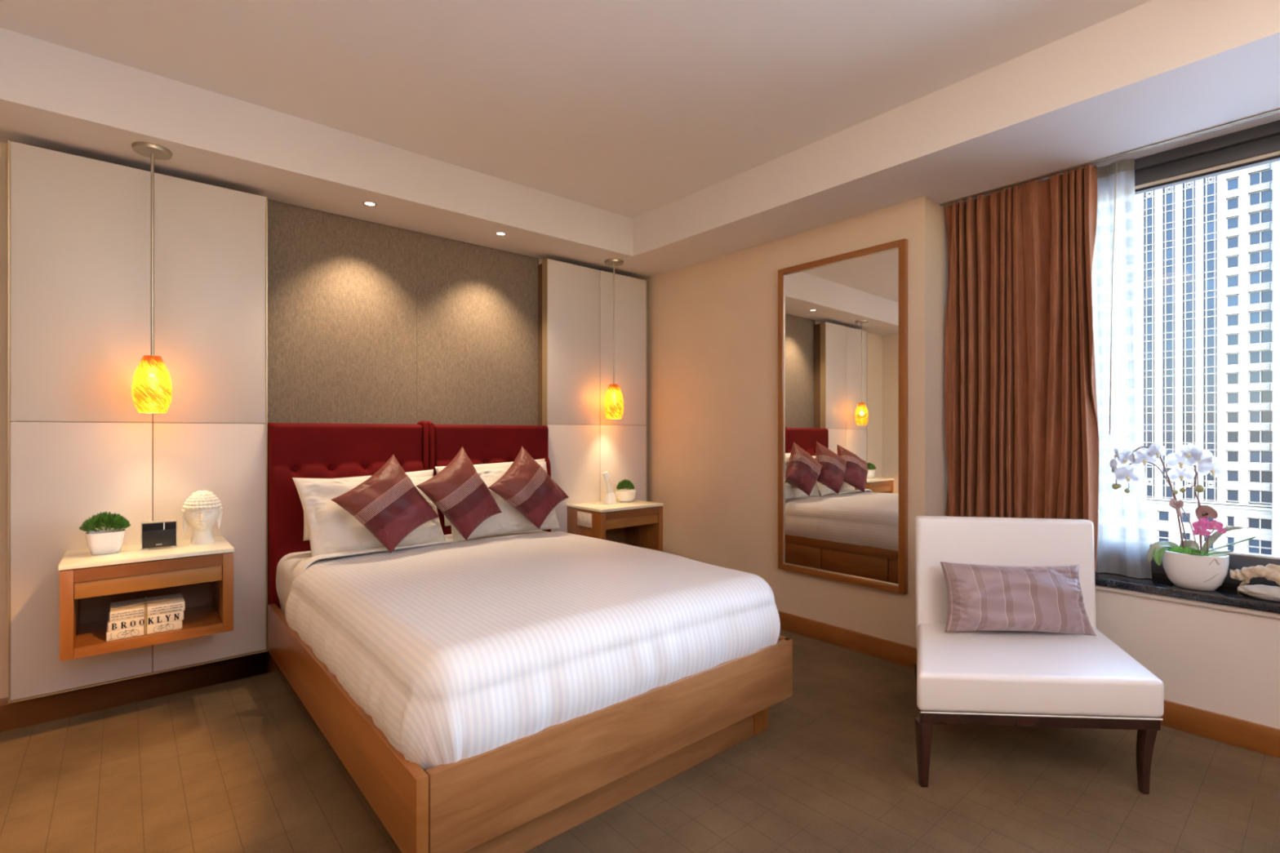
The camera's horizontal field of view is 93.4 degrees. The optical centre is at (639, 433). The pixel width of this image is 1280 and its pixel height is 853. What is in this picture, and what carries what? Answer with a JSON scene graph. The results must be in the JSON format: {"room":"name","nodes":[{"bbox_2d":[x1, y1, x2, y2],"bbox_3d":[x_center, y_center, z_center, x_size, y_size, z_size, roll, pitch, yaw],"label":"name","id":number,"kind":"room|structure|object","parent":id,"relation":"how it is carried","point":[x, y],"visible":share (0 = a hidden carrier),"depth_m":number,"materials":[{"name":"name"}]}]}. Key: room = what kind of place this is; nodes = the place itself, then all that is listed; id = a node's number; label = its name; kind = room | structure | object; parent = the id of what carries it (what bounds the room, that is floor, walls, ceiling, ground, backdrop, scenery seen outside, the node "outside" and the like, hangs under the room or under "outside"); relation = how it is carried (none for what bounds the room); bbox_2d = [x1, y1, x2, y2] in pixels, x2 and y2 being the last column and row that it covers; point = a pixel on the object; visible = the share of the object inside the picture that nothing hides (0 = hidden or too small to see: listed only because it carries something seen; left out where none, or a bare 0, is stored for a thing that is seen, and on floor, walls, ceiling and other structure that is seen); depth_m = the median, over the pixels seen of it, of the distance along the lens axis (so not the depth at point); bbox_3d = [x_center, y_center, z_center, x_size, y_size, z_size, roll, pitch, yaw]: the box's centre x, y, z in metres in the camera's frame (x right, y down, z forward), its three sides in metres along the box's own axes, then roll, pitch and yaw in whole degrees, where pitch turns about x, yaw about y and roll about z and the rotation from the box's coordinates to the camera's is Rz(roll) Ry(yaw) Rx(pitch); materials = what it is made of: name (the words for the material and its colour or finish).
{"room":"hotel room","nodes":[
{"label":"hotel room","id":0,"kind":"room"},
{"bbox_2d":[0,142,543,698],"bbox_3d":[-1.594,0.000,3.512,4.450,2.440,0.112,0,0,-41],"label":"wall","id":1,"kind":"structure","parent":0,"point":[369,322],"depth_m":3.52,"materials":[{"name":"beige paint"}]},
{"bbox_2d":[8,140,267,703],"bbox_3d":[-2.255,-0.045,2.780,0.899,2.270,0.163,0,0,-41],"label":"wall panel","id":2,"kind":"object","parent":1,"relation":"attached to","point":[80,447],"visible":0.83,"depth_m":2.66,"materials":[{"name":"white"}]},
{"bbox_2d":[57,536,234,661],"bbox_3d":[-2.079,0.671,2.563,0.545,0.356,0.398,0,0,-41],"label":"nightstand","id":3,"kind":"object","parent":2,"relation":"attached to","point":[203,574],"visible":0.94,"depth_m":2.46,"materials":[{"name":"brown wood"}]},
{"bbox_2d":[79,511,131,555],"bbox_3d":[-2.203,0.406,2.484,0.163,0.173,0.140,0,0,-41],"label":"potted plant","id":4,"kind":"object","parent":3,"relation":"on","point":[103,541],"visible":1,"depth_m":2.45,"materials":[{"name":"green plant"}]},
{"bbox_2d":[106,620,182,640],"bbox_3d":[-2.044,0.791,2.489,0.236,0.034,0.191,0,0,-41],"label":"book","id":5,"kind":"object","parent":3,"relation":"on","point":[134,632],"visible":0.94,"depth_m":2.41,"materials":[{"name":"paper"}]},
{"bbox_2d":[117,629,138,638],"bbox_3d":[-2.022,0.792,2.382,0.066,0.030,0.001,0,0,-41],"label":"print","id":6,"kind":"object","parent":5,"relation":"attached to","point":[124,633],"depth_m":2.38,"materials":[{"name":"black"}]},
{"bbox_2d":[107,611,183,631],"bbox_3d":[-2.041,0.756,2.493,0.236,0.036,0.189,0,0,-41],"label":"book","id":7,"kind":"object","parent":5,"relation":"on","point":[175,616],"visible":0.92,"depth_m":2.41,"materials":[{"name":"paper"}]},
{"bbox_2d":[109,593,184,622],"bbox_3d":[-2.038,0.719,2.496,0.234,0.038,0.187,0,0,-41],"label":"book","id":8,"kind":"object","parent":7,"relation":"on","point":[174,606],"visible":0.99,"depth_m":2.45,"materials":[{"name":"paper"}]},
{"bbox_2d":[110,596,183,635],"bbox_3d":[-2.006,0.749,2.476,0.191,0.119,0.201,0,0,-4],"label":"twine","id":9,"kind":"object","parent":8,"relation":"on","point":[145,602],"visible":0.99,"depth_m":2.42,"materials":[{"name":"fabric"}]},
{"bbox_2d":[111,604,182,620],"bbox_3d":[-1.977,0.719,2.425,0.224,0.026,0.001,0,0,-41],"label":"print","id":10,"kind":"object","parent":8,"relation":"attached to","point":[128,614],"depth_m":2.42,"materials":[{"name":"black"}]},
{"bbox_2d":[153,623,173,632],"bbox_3d":[-1.938,0.792,2.454,0.066,0.030,0.001,0,0,-41],"label":"print","id":11,"kind":"object","parent":5,"relation":"attached to","point":[158,628],"depth_m":2.45,"materials":[{"name":"black"}]},
{"bbox_2d":[141,519,177,550],"bbox_3d":[-2.068,0.436,2.592,0.119,0.114,0.056,0,0,-41],"label":"clock radio","id":12,"kind":"object","parent":3,"relation":"on","point":[154,534],"visible":1,"depth_m":2.58,"materials":[{"name":"black plastic"}]},
{"bbox_2d":[181,490,222,544],"bbox_3d":[-1.968,0.376,2.712,0.148,0.235,0.148,0,0,0],"label":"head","id":13,"kind":"object","parent":3,"relation":"on","point":[202,509],"visible":1,"depth_m":2.67},
{"bbox_2d":[0,651,277,732],"bbox_3d":[-1.560,1.166,3.418,4.180,0.108,0.100,0,0,-41],"label":"baseboard","id":14,"kind":"structure","parent":1,"relation":"attached to","point":[24,713],"depth_m":2.71,"materials":[{"name":"brown wood"}]},
{"bbox_2d":[0,27,633,269],"bbox_3d":[-1.683,-1.400,3.132,3.820,0.360,0.573,0,0,-41],"label":"ceiling soffit","id":15,"kind":"structure","parent":1,"relation":"attached to","point":[53,96],"depth_m":2.81,"materials":[{"name":"paint"}]},
{"bbox_2d":[131,141,173,413],"bbox_3d":[-2.095,-0.654,2.590,0.138,1.132,0.138,0,0,-41],"label":"pendant lamp","id":16,"kind":"object","parent":15,"relation":"hanging from","point":[152,391],"visible":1,"depth_m":2.56,"materials":[{"name":"yellow glass"}]},
{"bbox_2d":[362,200,377,206],"bbox_3d":[-1.436,-1.218,3.205,0.070,0.004,0.070,0,0,-41],"label":"ceiling spotlight","id":17,"kind":"object","parent":15,"relation":"in","point":[366,203],"visible":1,"depth_m":3.20,"materials":[{"name":"silver metal"}]},
{"bbox_2d":[494,231,506,235],"bbox_3d":[-0.851,-1.218,3.687,0.070,0.004,0.070,0,0,-41],"label":"ceiling spotlight","id":18,"kind":"object","parent":15,"relation":"in","point":[500,233],"visible":1,"depth_m":3.69,"materials":[{"name":"silver metal"}]},
{"bbox_2d":[604,258,623,418],"bbox_3d":[-0.185,-0.661,4.280,0.139,1.117,0.139,0,0,-41],"label":"pendant lamp","id":19,"kind":"object","parent":15,"relation":"hanging from","point":[614,403],"visible":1,"depth_m":4.24,"materials":[{"name":"yellow glass"}]},
{"bbox_2d":[537,258,647,533],"bbox_3d":[-0.339,-0.045,4.423,0.898,2.270,0.163,0,0,-41],"label":"wall panel","id":20,"kind":"object","parent":1,"relation":"attached to","point":[575,302],"visible":0.67,"depth_m":4.30,"materials":[{"name":"white"}]},
{"bbox_2d":[566,499,663,551],"bbox_3d":[-0.174,0.671,4.196,0.553,0.356,0.398,0,0,-41],"label":"nightstand","id":21,"kind":"object","parent":20,"relation":"attached to","point":[638,523],"visible":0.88,"depth_m":4.13,"materials":[{"name":"brown wood"}]},
{"bbox_2d":[577,511,591,528],"bbox_3d":[-0.369,0.574,4.010,0.007,0.092,0.160,0,0,-41],"label":"outlet plate","id":22,"kind":"object","parent":21,"relation":"attached to","point":[584,518],"depth_m":4.00,"materials":[{"name":"beige plastic"}]},
{"bbox_2d":[602,471,617,504],"bbox_3d":[-0.213,0.380,4.223,0.094,0.227,0.080,0,0,-41],"label":"telephone","id":23,"kind":"object","parent":21,"relation":"on","point":[610,497],"visible":1,"depth_m":4.21,"materials":[{"name":"white plastic"}]},
{"bbox_2d":[615,479,635,502],"bbox_3d":[-0.101,0.411,4.352,0.150,0.164,0.150,0,0,-41],"label":"potted plant","id":24,"kind":"object","parent":21,"relation":"on","point":[622,495],"visible":1,"depth_m":4.31,"materials":[{"name":"green plant"}]},
{"bbox_2d":[0,0,1151,218],"bbox_3d":[0.419,-1.530,0.679,3.820,0.100,5.887,0,0,-41],"label":"ceiling","id":25,"kind":"structure","parent":0,"point":[631,108],"depth_m":2.43,"materials":[{"name":"paint"}]},
{"bbox_2d":[0,628,1279,852],"bbox_3d":[0.631,1.270,1.239,4.870,0.100,6.460,0,0,-41],"label":"floor","id":26,"kind":"structure","parent":0,"point":[240,766],"depth_m":2.09,"materials":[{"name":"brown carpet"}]},
{"bbox_2d":[267,600,792,852],"bbox_3d":[-0.596,0.927,2.694,1.531,0.585,1.963,0,0,-41],"label":"bed","id":27,"kind":"object","parent":26,"relation":"on","point":[517,796],"visible":0.43,"depth_m":1.83,"materials":[{"name":"brown wood"}]},
{"bbox_2d":[267,421,551,609],"bbox_3d":[-1.240,0.449,3.535,1.621,1.042,0.144,0,0,-41],"label":"headboard","id":28,"kind":"object","parent":27,"relation":"attached to","point":[295,450],"visible":0.31,"depth_m":3.22,"materials":[{"name":"red fabric"}]},
{"bbox_2d":[275,529,547,604],"bbox_3d":[-0.610,0.722,2.707,1.456,0.263,1.934,0,0,-41],"label":"sheet","id":29,"kind":"object","parent":27,"relation":"on","point":[286,566],"visible":0.06,"depth_m":2.92,"materials":[{"name":"white fabric"}]},
{"bbox_2d":[302,469,433,541],"bbox_3d":[-1.399,0.362,3.166,0.675,0.315,0.137,0,0,-41],"label":"pillow","id":30,"kind":"object","parent":29,"relation":"on","point":[424,473],"visible":0.02,"depth_m":3.30,"materials":[{"name":"white fabric"}]},
{"bbox_2d":[292,476,445,557],"bbox_3d":[-1.331,0.395,3.017,0.703,0.370,0.228,0,0,-41],"label":"pillow","id":31,"kind":"object","parent":29,"relation":"on","point":[331,529],"visible":0.43,"depth_m":2.86,"materials":[{"name":"white fabric"}]},
{"bbox_2d":[435,458,544,526],"bbox_3d":[-0.862,0.343,3.629,0.725,0.355,0.143,0,0,-41],"label":"pillow","id":32,"kind":"object","parent":29,"relation":"on","point":[496,465],"visible":0.05,"depth_m":3.60,"materials":[{"name":"white fabric"}]},
{"bbox_2d":[450,461,560,542],"bbox_3d":[-0.789,0.378,3.479,0.716,0.405,0.218,0,0,-41],"label":"pillow","id":33,"kind":"object","parent":29,"relation":"on","point":[510,520],"visible":0.25,"depth_m":3.41,"materials":[{"name":"white fabric"}]},
{"bbox_2d":[284,531,780,771],"bbox_3d":[-0.491,0.732,2.566,1.540,0.376,1.645,0,0,-41],"label":"duvet","id":34,"kind":"object","parent":29,"relation":"on","point":[455,651],"visible":0.95,"depth_m":1.98,"materials":[{"name":"white fabric"}]},
{"bbox_2d":[330,454,439,552],"bbox_3d":[-1.202,0.329,2.866,0.241,0.452,0.484,0,0,35],"label":"cushion","id":35,"kind":"object","parent":34,"relation":"on","point":[388,504],"visible":1,"depth_m":2.80,"materials":[{"name":"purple fabric"}]},
{"bbox_2d":[415,446,502,540],"bbox_3d":[-0.935,0.311,3.123,0.475,0.474,0.239,0,0,-41],"label":"cushion","id":36,"kind":"object","parent":34,"relation":"on","point":[458,491],"visible":1,"depth_m":3.05,"materials":[{"name":"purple fabric"}]},
{"bbox_2d":[488,445,568,529],"bbox_3d":[-0.628,0.305,3.406,0.530,0.465,0.231,0,0,-41],"label":"cushion","id":37,"kind":"object","parent":34,"relation":"on","point":[526,485],"visible":1,"depth_m":3.33,"materials":[{"name":"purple fabric"}]},
{"bbox_2d":[913,515,1164,794],"bbox_3d":[1.466,0.794,2.367,0.983,0.853,0.652,0,0,3],"label":"slipper chair","id":38,"kind":"object","parent":26,"relation":"on","point":[1003,678],"visible":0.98,"depth_m":2.17,"materials":[{"name":"white leather"}]},
{"bbox_2d":[940,561,1096,635],"bbox_3d":[1.556,0.683,2.497,0.606,0.281,0.167,0,0,4],"label":"lumbar cushion","id":39,"kind":"object","parent":38,"relation":"on","point":[981,597],"visible":1,"depth_m":2.45,"materials":[{"name":"pink fabric"}]},
{"bbox_2d":[642,195,947,648],"bbox_3d":[0.882,0.000,4.088,0.400,2.440,2.260,0,0,-41],"label":"wall","id":40,"kind":"structure","parent":0,"point":[713,324],"depth_m":3.92,"materials":[{"name":"beige paint"}]},
{"bbox_2d":[777,238,907,594],"bbox_3d":[1.133,-0.087,3.458,0.038,1.858,0.803,0,0,-41],"label":"wall mirror","id":41,"kind":"object","parent":40,"relation":"attached to","point":[842,318],"visible":1,"depth_m":3.43,"materials":[{"name":"brown wood"}]},
{"bbox_2d":[777,610,916,668],"bbox_3d":[0.755,1.167,3.913,0.020,0.105,2.160,0,0,-41],"label":"baseboard","id":42,"kind":"structure","parent":40,"relation":"attached to","point":[892,651],"depth_m":3.39,"materials":[{"name":"brown wood"}]},
{"bbox_2d":[596,0,1279,279],"bbox_3d":[2.081,-1.400,2.482,1.050,0.360,6.460,0,0,-41],"label":"soffit","id":43,"kind":"structure","parent":40,"relation":"attached to","point":[1153,71],"depth_m":2.50,"materials":[{"name":"paint"}]},
{"bbox_2d":[1109,160,1117,434],"bbox_3d":[2.125,-0.608,2.707,0.006,1.225,0.030,0,0,-41],"label":"wand","id":44,"kind":"object","parent":43,"relation":"hanging from","point":[1117,160],"visible":1,"depth_m":2.71,"materials":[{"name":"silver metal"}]},
{"bbox_2d":[1091,158,1151,578],"bbox_3d":[2.033,-0.295,2.890,0.050,1.874,0.644,0,0,-41],"label":"sheer curtain","id":45,"kind":"object","parent":43,"relation":"hanging from","point":[1123,546],"visible":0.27,"depth_m":2.73,"materials":[{"name":"white fabric"}]},
{"bbox_2d":[938,108,1279,205],"bbox_3d":[2.615,-1.228,2.043,0.038,0.028,3.100,0,0,-41],"label":"trim","id":46,"kind":"structure","parent":40,"relation":"attached to","point":[1277,110],"depth_m":2.61,"materials":[{"name":"silver metal"}]},
{"bbox_2d":[943,164,1098,571],"bbox_3d":[1.842,-0.295,2.975,0.140,1.850,0.667,0,0,-41],"label":"curtain","id":47,"kind":"object","parent":46,"relation":"hanging from","point":[1021,419],"visible":0.86,"depth_m":2.94,"materials":[{"name":"brown fabric"}]},
{"bbox_2d":[1094,572,1279,728],"bbox_3d":[3.043,-0.090,1.818,0.412,2.620,4.000,0,0,-41],"label":"wall","id":48,"kind":"structure","parent":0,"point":[1224,662],"depth_m":2.44,"materials":[{"name":"paint"}]},
{"bbox_2d":[1109,441,1255,591],"bbox_3d":[2.280,0.341,2.554,0.174,0.607,0.460,0,0,-41],"label":"potted orchid","id":49,"kind":"object","parent":48,"relation":"on","point":[1188,566],"visible":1,"depth_m":2.50,"materials":[{"name":"white plant"}]},
{"bbox_2d":[1114,120,1279,588],"bbox_3d":[2.776,-0.301,2.182,0.105,1.893,2.900,0,0,-41],"label":"window","id":50,"kind":"structure","parent":48,"relation":"attached to","point":[1258,145],"depth_m":2.53,"materials":[{"name":"grey metal"}]},
{"bbox_2d":[1160,699,1279,758],"bbox_3d":[2.896,1.167,1.692,0.020,0.105,4.000,0,0,-41],"label":"baseboard","id":51,"kind":"structure","parent":48,"relation":"attached to","point":[1259,738],"depth_m":2.38,"materials":[{"name":"brown wood"}]},
{"bbox_2d":[1237,584,1279,601],"bbox_3d":[2.450,0.619,2.332,0.119,0.050,0.200,0,0,-41],"label":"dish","id":52,"kind":"object","parent":48,"relation":"on","point":[1260,591],"visible":1,"depth_m":2.33,"materials":[{"name":"white ceramic"}]},
{"bbox_2d":[1229,564,1279,592],"bbox_3d":[2.465,0.578,2.345,0.072,0.136,0.243,0,0,-41],"label":"driftwood","id":53,"kind":"object","parent":52,"relation":"on","point":[1270,571],"visible":0.98,"depth_m":2.37,"materials":[{"name":"beige wood"}]},
{"label":"outside","id":54,"kind":"structure","parent":0,"visible":0},
{"bbox_3d":[154.891,61.470,132.758,392.000,0.500,600.000,0,0,-41],"label":"ground","id":55,"kind":"structure","parent":54,"visible":0},
{"bbox_2d":[1135,160,1279,555],"bbox_3d":[104.953,0.220,103.126,6.600,122.000,100.000,0,0,-41],"label":"office tower","id":56,"kind":"structure","parent":55,"relation":"on","point":[1208,249],"depth_m":107.00,"materials":[{"name":"white stone"}]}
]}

